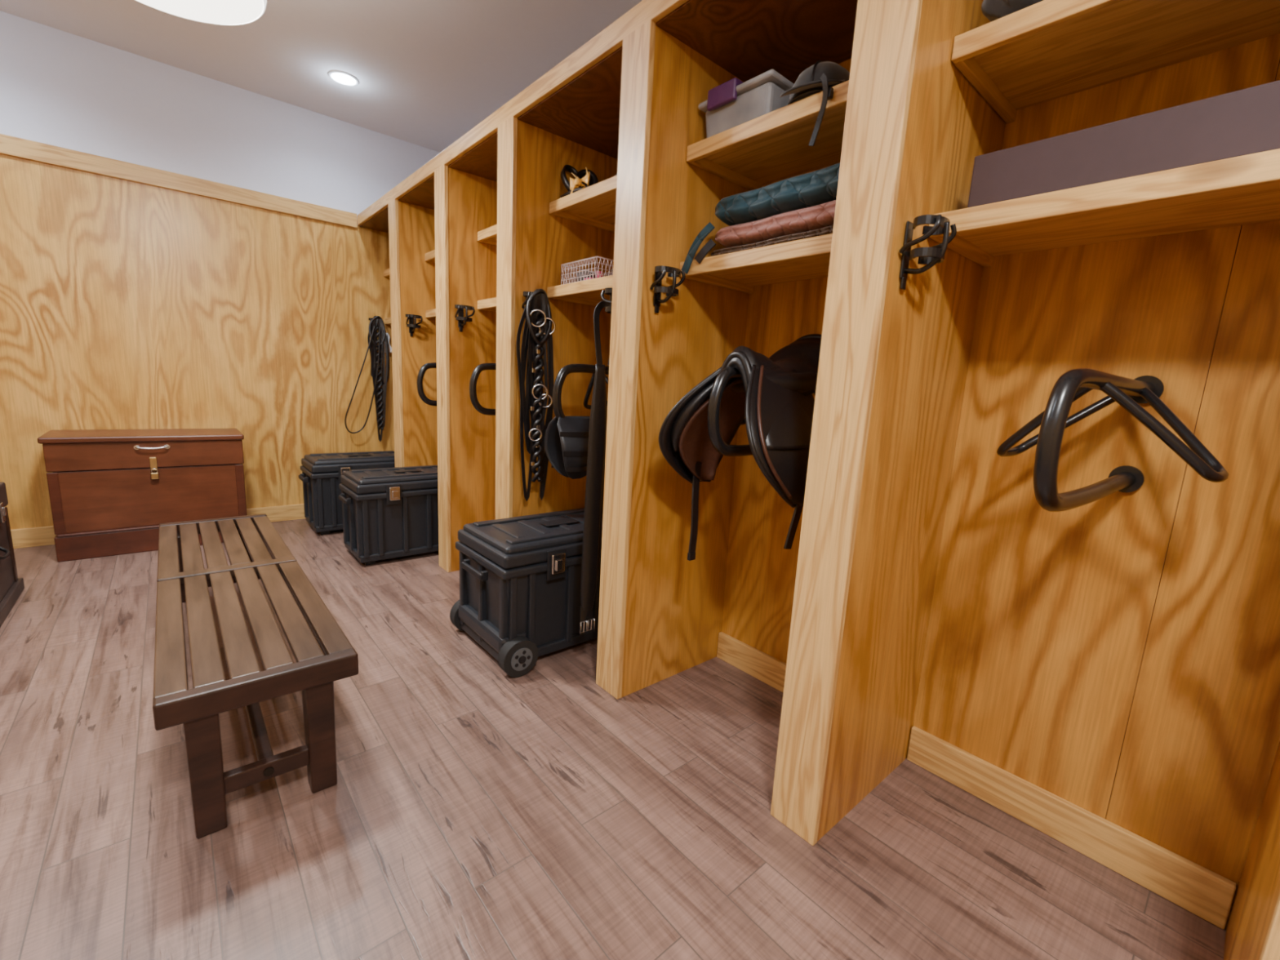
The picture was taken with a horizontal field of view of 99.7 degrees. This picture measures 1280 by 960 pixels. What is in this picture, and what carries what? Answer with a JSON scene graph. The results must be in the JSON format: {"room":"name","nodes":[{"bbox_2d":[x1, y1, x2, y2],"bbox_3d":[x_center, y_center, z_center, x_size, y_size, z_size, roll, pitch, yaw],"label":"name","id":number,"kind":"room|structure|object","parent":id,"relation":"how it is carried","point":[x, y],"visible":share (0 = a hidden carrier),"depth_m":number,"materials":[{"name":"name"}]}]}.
{"room":"tack room","nodes":[
{"label":"tack room","id":0,"kind":"room"},
{"bbox_2d":[0,10,439,529],"bbox_3d":[-2.714,-1.198,4.105,4.600,3.058,0.100,-6,13,-41],"label":"wall","id":1,"kind":"structure","parent":0,"point":[125,304],"depth_m":3.63,"materials":[{"name":"brown wood"}]},
{"bbox_2d":[10,503,305,548],"bbox_3d":[-3.385,0.318,3.770,2.726,0.120,0.020,-6,13,-41],"label":"baseboard","id":2,"kind":"structure","parent":1,"relation":"attached to","point":[42,535],"depth_m":3.44,"materials":[{"name":"brown wood"}]},
{"bbox_2d":[0,133,357,228],"bbox_3d":[-3.264,-1.942,3.374,2.726,0.105,0.020,-6,13,-41],"label":"trim","id":3,"kind":"structure","parent":1,"relation":"attached to","point":[10,145],"depth_m":3.51,"materials":[{"name":"brown wood"}]},
{"bbox_2d":[367,315,388,441],"bbox_3d":[-2.158,-0.825,4.468,0.143,1.032,0.060,-6,13,-41],"label":"bridle","id":4,"kind":"object","parent":1,"relation":"hanging from","point":[374,347],"visible":0.95,"depth_m":4.45,"materials":[{"name":"black leather"}]},
{"bbox_2d":[344,325,389,433],"bbox_3d":[-2.211,-0.813,4.389,0.048,0.869,0.363,12,13,42],"label":"reins","id":5,"kind":"object","parent":4,"relation":"hanging from","point":[362,428],"visible":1,"depth_m":4.41,"materials":[{"name":"black leather"}]},
{"bbox_2d":[381,333,391,352],"bbox_3d":[-2.121,-1.145,4.497,0.102,0.160,0.048,-6,13,-41],"label":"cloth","id":6,"kind":"object","parent":4,"relation":"hanging from","point":[389,346],"visible":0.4,"depth_m":4.51,"materials":[{"name":"fabric"}]},
{"bbox_2d":[0,0,642,152],"bbox_3d":[-0.463,-2.204,1.368,4.600,0.100,6.755,-6,13,-41],"label":"ceiling","id":7,"kind":"structure","parent":0,"point":[428,73],"depth_m":3.16,"materials":[{"name":"paint"}]},
{"bbox_2d":[136,0,266,25],"bbox_3d":[-1.702,-2.050,1.882,0.638,0.510,0.638,-6,13,-41],"label":"drum light","id":8,"kind":"object","parent":7,"relation":"hanging from","point":[226,12],"visible":1,"depth_m":2.11,"materials":[{"name":"white"}]},
{"bbox_2d":[327,70,359,86],"bbox_3d":[-1.920,-2.600,3.499,0.180,0.008,0.180,-6,13,-41],"label":"recessed light","id":9,"kind":"object","parent":7,"relation":"in","point":[342,77],"visible":1,"depth_m":3.50,"materials":[{"name":"white"}]},
{"bbox_2d":[0,518,1226,959],"bbox_3d":[-1.036,0.942,1.562,3.522,0.100,6.755,-6,13,-41],"label":"floor","id":10,"kind":"structure","parent":0,"point":[474,810],"depth_m":1.46,"materials":[{"name":"brown wood"}]},
{"bbox_2d":[0,481,24,626],"bbox_3d":[-3.164,0.368,2.260,0.692,0.565,0.750,-6,13,-41],"label":"trunk","id":11,"kind":"object","parent":10,"relation":"on","point":[11,587],"visible":1,"depth_m":2.61,"materials":[{"name":"brown wood"}]},
{"bbox_2d":[36,428,247,561],"bbox_3d":[-3.179,0.055,3.548,0.940,0.735,0.481,-6,13,-41],"label":"wooden chest","id":12,"kind":"object","parent":10,"relation":"on","point":[111,491],"visible":0.94,"depth_m":3.34,"materials":[{"name":"brown wood"}]},
{"bbox_2d":[152,513,358,838],"bbox_3d":[-1.606,0.554,2.147,0.440,0.402,1.910,-6,13,-41],"label":"slatted bench","id":13,"kind":"object","parent":10,"relation":"on","point":[322,653],"visible":1,"depth_m":1.56,"materials":[{"name":"brown wood"}]},
{"bbox_2d":[298,450,395,534],"bbox_3d":[-2.208,0.079,4.219,0.752,0.558,0.494,-6,13,-41],"label":"trunk","id":14,"kind":"object","parent":10,"relation":"on","point":[321,474],"visible":0.61,"depth_m":3.95,"materials":[{"name":"black plastic"}]},
{"bbox_2d":[338,465,438,565],"bbox_3d":[-1.589,0.213,3.645,0.752,0.558,0.494,-6,13,-41],"label":"trunk","id":15,"kind":"object","parent":10,"relation":"on","point":[388,513],"visible":0.8,"depth_m":3.43,"materials":[{"name":"black plastic"}]},
{"bbox_2d":[449,507,603,677],"bbox_3d":[-0.411,0.468,2.578,0.832,0.548,0.572,-6,13,-41],"label":"trunk","id":16,"kind":"object","parent":10,"relation":"on","point":[520,577],"visible":0.72,"depth_m":2.31,"materials":[{"name":"black plastic"}]},
{"bbox_2d":[357,0,1279,959],"bbox_3d":[0.061,-0.388,2.232,0.596,2.400,6.553,-6,13,-41],"label":"shelving","id":17,"kind":"object","parent":10,"relation":"on","point":[932,87],"visible":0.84,"depth_m":1.67,"materials":[{"name":"brown wood"}]},
{"bbox_2d":[404,314,422,336],"bbox_3d":[-1.564,-1.068,3.726,0.106,0.148,0.091,-6,13,-41],"label":"hook","id":18,"kind":"object","parent":17,"relation":"attached to","point":[411,326],"visible":1,"depth_m":3.71,"materials":[{"name":"black metal"}]},
{"bbox_2d":[454,304,475,332],"bbox_3d":[-1.010,-0.928,3.097,0.106,0.148,0.091,-6,13,-41],"label":"hook","id":19,"kind":"object","parent":17,"relation":"attached to","point":[460,312],"visible":1,"depth_m":3.08,"materials":[{"name":"black metal"}]},
{"bbox_2d":[521,291,532,319],"bbox_3d":[-0.498,-0.799,2.515,0.106,0.148,0.091,-6,13,-41],"label":"hook","id":20,"kind":"object","parent":17,"relation":"attached to","point":[526,294],"depth_m":2.46,"materials":[{"name":"black metal"}]},
{"bbox_2d":[516,288,555,501],"bbox_3d":[-0.487,-0.381,2.543,0.184,0.997,0.083,-6,13,-41],"label":"bridle","id":21,"kind":"object","parent":17,"relation":"hanging from","point":[537,331],"visible":0.99,"depth_m":2.52,"materials":[{"name":"black leather"}]},
{"bbox_2d":[560,256,613,284],"bbox_3d":[-0.188,-0.949,2.514,0.244,0.096,0.283,-6,13,-41],"label":"wire basket","id":22,"kind":"object","parent":17,"relation":"on","point":[586,274],"visible":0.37,"depth_m":2.44,"materials":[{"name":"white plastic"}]},
{"bbox_2d":[560,164,617,198],"bbox_3d":[-0.230,-1.372,2.467,0.306,0.170,0.222,11,13,38],"label":"ribboned headcollar","id":23,"kind":"object","parent":17,"relation":"in","point":[578,183],"visible":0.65,"depth_m":2.47,"materials":[{"name":"black leather"}]},
{"bbox_2d":[600,287,612,314],"bbox_3d":[-0.085,-0.638,2.013,0.106,0.148,0.091,-6,13,-41],"label":"hook","id":24,"kind":"object","parent":17,"relation":"attached to","point":[608,291],"visible":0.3,"depth_m":1.99,"materials":[{"name":"black metal"}]},
{"bbox_2d":[579,300,611,634],"bbox_3d":[-0.176,-0.034,2.126,0.148,1.307,0.088,-6,13,-41],"label":"leather girth","id":25,"kind":"object","parent":24,"relation":"hanging from","point":[593,504],"visible":0.91,"depth_m":2.10,"materials":[{"name":"leather"}]},
{"bbox_2d":[649,266,685,313],"bbox_3d":[0.089,-0.650,1.848,0.106,0.148,0.091,-6,13,-41],"label":"hook","id":26,"kind":"object","parent":17,"relation":"attached to","point":[674,273],"visible":1,"depth_m":1.83,"materials":[{"name":"black metal"}]},
{"bbox_2d":[697,69,794,137],"bbox_3d":[0.424,-1.217,1.851,0.356,0.159,0.310,-6,13,-41],"label":"plastic storage box","id":27,"kind":"object","parent":17,"relation":"in","point":[733,103],"visible":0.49,"depth_m":1.72,"materials":[{"name":"white plastic"}]},
{"bbox_2d":[711,225,833,256],"bbox_3d":[0.543,-0.747,1.770,0.356,0.033,0.560,-6,13,-41],"label":"pad","id":28,"kind":"object","parent":17,"relation":"on","point":[826,230],"visible":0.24,"depth_m":1.64,"materials":[{"name":"brown fabric"}]},
{"bbox_2d":[715,200,835,247],"bbox_3d":[0.559,-0.795,1.743,0.361,0.069,0.565,-6,13,-41],"label":"pad","id":29,"kind":"object","parent":28,"relation":"on","point":[821,215],"visible":0.34,"depth_m":1.64,"materials":[{"name":"fabric"}]},
{"bbox_2d":[715,162,839,226],"bbox_3d":[0.561,-0.878,1.727,0.366,0.095,0.575,-6,13,-41],"label":"pad","id":30,"kind":"object","parent":29,"relation":"on","point":[818,187],"visible":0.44,"depth_m":1.63,"materials":[{"name":"teal fabric"}]},
{"bbox_2d":[681,222,715,273],"bbox_3d":[0.200,-0.796,1.852,0.133,0.162,0.022,10,12,33],"label":"strap","id":31,"kind":"object","parent":30,"relation":"attached to","point":[709,227],"visible":0.99,"depth_m":1.84,"materials":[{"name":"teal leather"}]},
{"bbox_2d":[780,60,849,105],"bbox_3d":[0.531,-1.146,1.577,0.198,0.122,0.271,9,12,31],"label":"helmet","id":32,"kind":"object","parent":17,"relation":"on","point":[808,83],"visible":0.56,"depth_m":1.50,"materials":[{"name":"plastic"}]},
{"bbox_2d":[808,73,833,146],"bbox_3d":[0.488,-1.005,1.467,0.028,0.166,0.057,-6,13,-41],"label":"strap","id":33,"kind":"object","parent":32,"relation":"attached to","point":[828,92],"visible":1,"depth_m":1.46,"materials":[{"name":"black leather"}]},
{"bbox_2d":[898,214,956,289],"bbox_3d":[0.643,-0.510,1.217,0.106,0.148,0.091,-6,13,-41],"label":"hook","id":34,"kind":"object","parent":17,"relation":"attached to","point":[930,256],"visible":1,"depth_m":1.20,"materials":[{"name":"black metal"}]},
{"bbox_2d":[981,0,1043,22],"bbox_3d":[0.852,-1.069,1.133,0.134,0.159,0.240,-6,13,-41],"label":"gloves","id":35,"kind":"object","parent":17,"relation":"in","point":[993,10],"visible":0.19,"depth_m":1.18,"materials":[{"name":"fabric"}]},
{"bbox_2d":[967,80,1279,207],"bbox_3d":[1.122,-0.651,1.133,0.334,0.127,0.670,-6,13,-41],"label":"flat cardboard box","id":36,"kind":"object","parent":17,"relation":"in","point":[1244,122],"visible":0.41,"depth_m":1.05,"materials":[{"name":"grey cardboard"}]},
{"bbox_2d":[720,33,1279,926],"bbox_3d":[0.355,-0.371,2.428,0.100,2.330,6.655,-6,13,-41],"label":"wall","id":37,"kind":"structure","parent":0,"point":[1117,655],"depth_m":1.39,"materials":[{"name":"brown wood"}]},
{"bbox_2d":[417,362,436,405],"bbox_3d":[-1.218,-0.655,3.715,0.485,0.298,0.408,3,10,-2],"label":"rack","id":38,"kind":"object","parent":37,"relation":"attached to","point":[424,368],"visible":0.26,"depth_m":3.52,"materials":[{"name":"black metal"}]},
{"bbox_2d":[469,363,496,415],"bbox_3d":[-0.684,-0.520,3.107,0.485,0.298,0.408,3,10,-2],"label":"rack","id":39,"kind":"object","parent":37,"relation":"attached to","point":[478,369],"visible":0.27,"depth_m":2.92,"materials":[{"name":"black metal"}]},
{"bbox_2d":[552,364,608,420],"bbox_3d":[-0.134,-0.381,2.482,0.485,0.298,0.408,3,10,-2],"label":"rack","id":40,"kind":"object","parent":37,"relation":"attached to","point":[565,371],"visible":0.33,"depth_m":2.30,"materials":[{"name":"black metal"}]},
{"bbox_2d":[544,416,590,479],"bbox_3d":[-0.290,-0.144,2.393,0.227,0.275,0.203,-6,13,-41],"label":"boots","id":41,"kind":"object","parent":40,"relation":"hanging from","point":[566,438],"visible":0.85,"depth_m":2.33,"materials":[{"name":"black leather"}]},
{"bbox_2d":[707,366,815,456],"bbox_3d":[0.434,-0.234,1.816,0.593,0.298,0.394,-6,13,-41],"label":"rack","id":42,"kind":"object","parent":37,"relation":"attached to","point":[720,383],"depth_m":1.63,"materials":[{"name":"black metal"}]},
{"bbox_2d":[658,333,822,560],"bbox_3d":[0.388,-0.100,1.784,0.550,0.796,0.457,-6,13,-41],"label":"saddle","id":43,"kind":"object","parent":42,"relation":"on","point":[775,397],"visible":0.81,"depth_m":1.67,"materials":[{"name":"black leather"}]},
{"bbox_2d":[716,631,1235,929],"bbox_3d":[0.219,0.712,2.616,0.020,0.120,6.553,-6,13,-41],"label":"baseboard","id":44,"kind":"structure","parent":37,"relation":"attached to","point":[1188,885],"depth_m":1.51,"materials":[{"name":"brown wood"}]},
{"bbox_2d":[996,368,1228,511],"bbox_3d":[1.004,-0.093,1.184,0.484,0.298,0.409,4,10,3],"label":"rack","id":45,"kind":"object","parent":37,"relation":"attached to","point":[1073,384],"visible":1,"depth_m":1.08,"materials":[{"name":"black metal"}]}
]}

